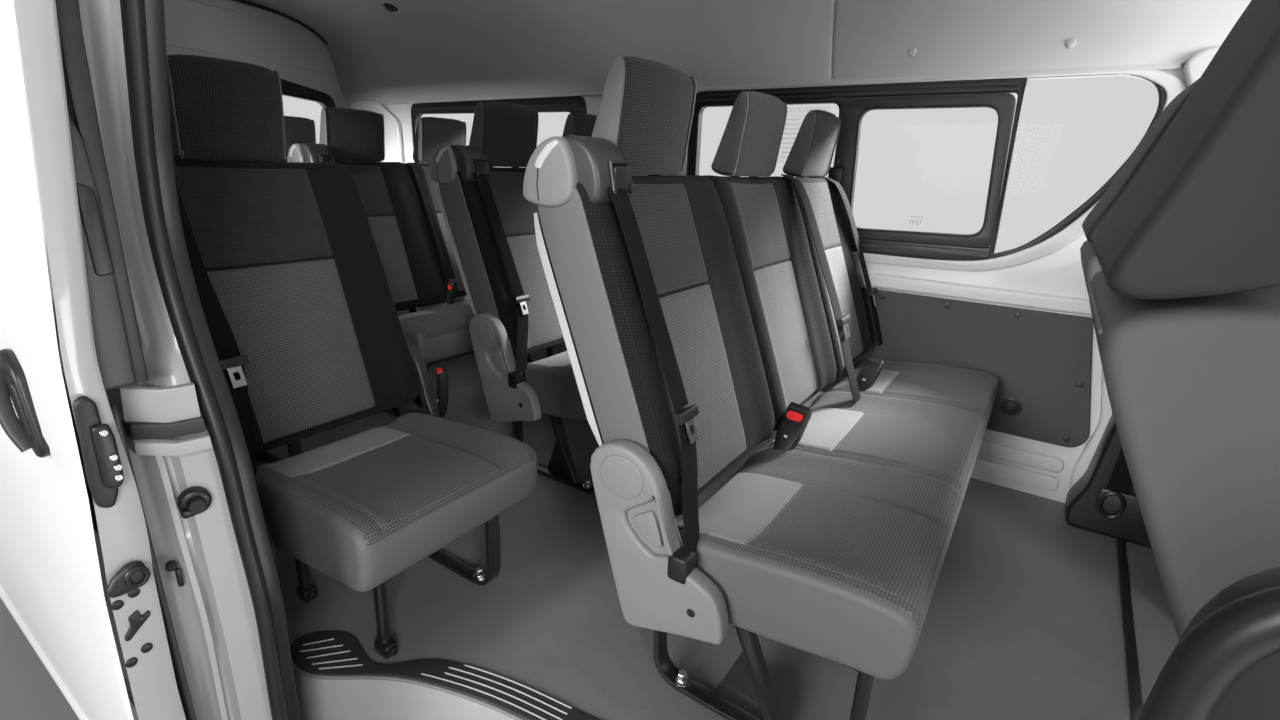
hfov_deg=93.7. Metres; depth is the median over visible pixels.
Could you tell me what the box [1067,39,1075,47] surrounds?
button
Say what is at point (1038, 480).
trim
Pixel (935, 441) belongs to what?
seat cushion
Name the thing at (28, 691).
ground
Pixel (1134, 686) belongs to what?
strip
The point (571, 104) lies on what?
window
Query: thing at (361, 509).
seat cushion
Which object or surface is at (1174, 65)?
trim
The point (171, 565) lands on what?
plug
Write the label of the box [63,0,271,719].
door pillar
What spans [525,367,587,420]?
seat cushion
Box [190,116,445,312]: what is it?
seat
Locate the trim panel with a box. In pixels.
[820,287,1092,447]
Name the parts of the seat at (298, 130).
panel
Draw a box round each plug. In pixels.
[165,560,183,586]
[383,3,397,11]
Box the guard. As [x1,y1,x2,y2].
[1137,567,1279,719]
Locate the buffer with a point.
(192, 501)
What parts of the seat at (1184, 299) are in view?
backrest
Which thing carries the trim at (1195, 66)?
attached to the wall at (1059, 273)
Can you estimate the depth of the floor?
1.40 m
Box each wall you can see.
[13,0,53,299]
[350,63,1186,502]
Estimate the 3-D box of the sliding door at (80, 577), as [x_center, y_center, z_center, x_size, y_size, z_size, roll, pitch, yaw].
[-1.135,-0.015,1.086,1.273,1.349,0.188,13,21,32]
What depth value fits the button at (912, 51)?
1.86 m
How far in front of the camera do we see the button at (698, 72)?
2.27 m
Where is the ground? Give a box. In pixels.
[0,598,138,719]
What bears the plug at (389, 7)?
attached to the ceiling
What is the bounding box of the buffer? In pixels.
[177,486,211,518]
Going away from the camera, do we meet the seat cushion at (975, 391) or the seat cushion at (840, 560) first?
the seat cushion at (840, 560)
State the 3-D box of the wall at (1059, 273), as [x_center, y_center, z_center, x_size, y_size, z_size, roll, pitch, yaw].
[0.150,-0.475,2.583,4.660,1.390,0.050,13,21,32]
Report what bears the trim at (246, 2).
attached to the wall at (1059, 273)
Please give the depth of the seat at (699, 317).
1.13 m
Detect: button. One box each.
[695,70,700,75]
[909,48,915,55]
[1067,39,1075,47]
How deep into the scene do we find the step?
1.22 m
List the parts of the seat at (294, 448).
leg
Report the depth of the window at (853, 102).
1.95 m
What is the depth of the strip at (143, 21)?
0.85 m
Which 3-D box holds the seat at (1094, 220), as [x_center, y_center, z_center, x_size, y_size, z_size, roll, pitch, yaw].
[1.364,0.015,1.329,0.741,1.243,0.468,13,21,32]
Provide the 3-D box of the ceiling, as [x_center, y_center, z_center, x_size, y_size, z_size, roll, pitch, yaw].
[-0.372,-1.082,1.583,4.610,0.489,1.865,13,21,32]
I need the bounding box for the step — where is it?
[290,631,598,719]
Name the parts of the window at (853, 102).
frame, guide rail, guide rail, guide rail, guide rail, sliding sash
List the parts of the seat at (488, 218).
panel, panel, backrest, panel, panel, seat, leg, panel, leg, panel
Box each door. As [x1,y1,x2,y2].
[0,0,211,719]
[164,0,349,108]
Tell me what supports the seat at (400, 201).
on the floor
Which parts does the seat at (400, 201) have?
panel, panel, backrest, leg, panel, panel, panel, backrest, seat, panel, panel, leg, leg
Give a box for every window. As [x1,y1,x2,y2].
[411,96,586,162]
[687,74,1165,260]
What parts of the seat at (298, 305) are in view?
panel, panel, backrest, leg, panel, leg, seat, panel, leg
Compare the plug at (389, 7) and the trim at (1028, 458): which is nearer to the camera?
the trim at (1028, 458)
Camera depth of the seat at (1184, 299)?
0.56 m
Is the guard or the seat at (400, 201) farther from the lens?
the seat at (400, 201)
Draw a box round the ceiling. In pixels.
[247,0,1250,103]
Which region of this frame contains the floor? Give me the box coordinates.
[255,353,1178,719]
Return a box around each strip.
[120,0,300,719]
[1116,540,1142,719]
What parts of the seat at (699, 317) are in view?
panel, panel, backrest, panel, leg, panel, panel, leg, backrest, panel, panel, panel, seat, backrest, panel, panel, leg, panel, seat, panel, seat, panel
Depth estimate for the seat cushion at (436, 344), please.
2.26 m
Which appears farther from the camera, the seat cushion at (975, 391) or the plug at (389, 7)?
the plug at (389, 7)
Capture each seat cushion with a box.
[254,413,536,591]
[401,326,473,363]
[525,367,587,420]
[680,449,960,679]
[764,393,985,510]
[827,362,998,432]
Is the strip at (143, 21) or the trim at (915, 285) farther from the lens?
the trim at (915, 285)
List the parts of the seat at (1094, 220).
backrest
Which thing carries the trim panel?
attached to the wall at (1059, 273)
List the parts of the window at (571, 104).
guide rail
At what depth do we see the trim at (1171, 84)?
1.85 m
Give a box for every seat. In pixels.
[167,54,536,658]
[174,157,301,463]
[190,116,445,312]
[287,107,551,416]
[430,101,596,492]
[523,56,998,719]
[1080,78,1199,295]
[1088,0,1279,639]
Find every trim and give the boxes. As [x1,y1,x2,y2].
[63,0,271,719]
[232,0,328,46]
[348,63,1181,105]
[351,100,418,314]
[681,70,1186,270]
[857,271,1091,315]
[973,457,1058,490]
[978,440,1063,472]
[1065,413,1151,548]
[1069,46,1219,489]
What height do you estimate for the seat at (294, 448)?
1.186 m
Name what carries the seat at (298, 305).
on the floor
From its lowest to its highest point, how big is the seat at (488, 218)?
1.186 m
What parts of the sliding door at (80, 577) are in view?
handle, contact plate, trim, door rail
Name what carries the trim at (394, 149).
attached to the wall at (1059, 273)

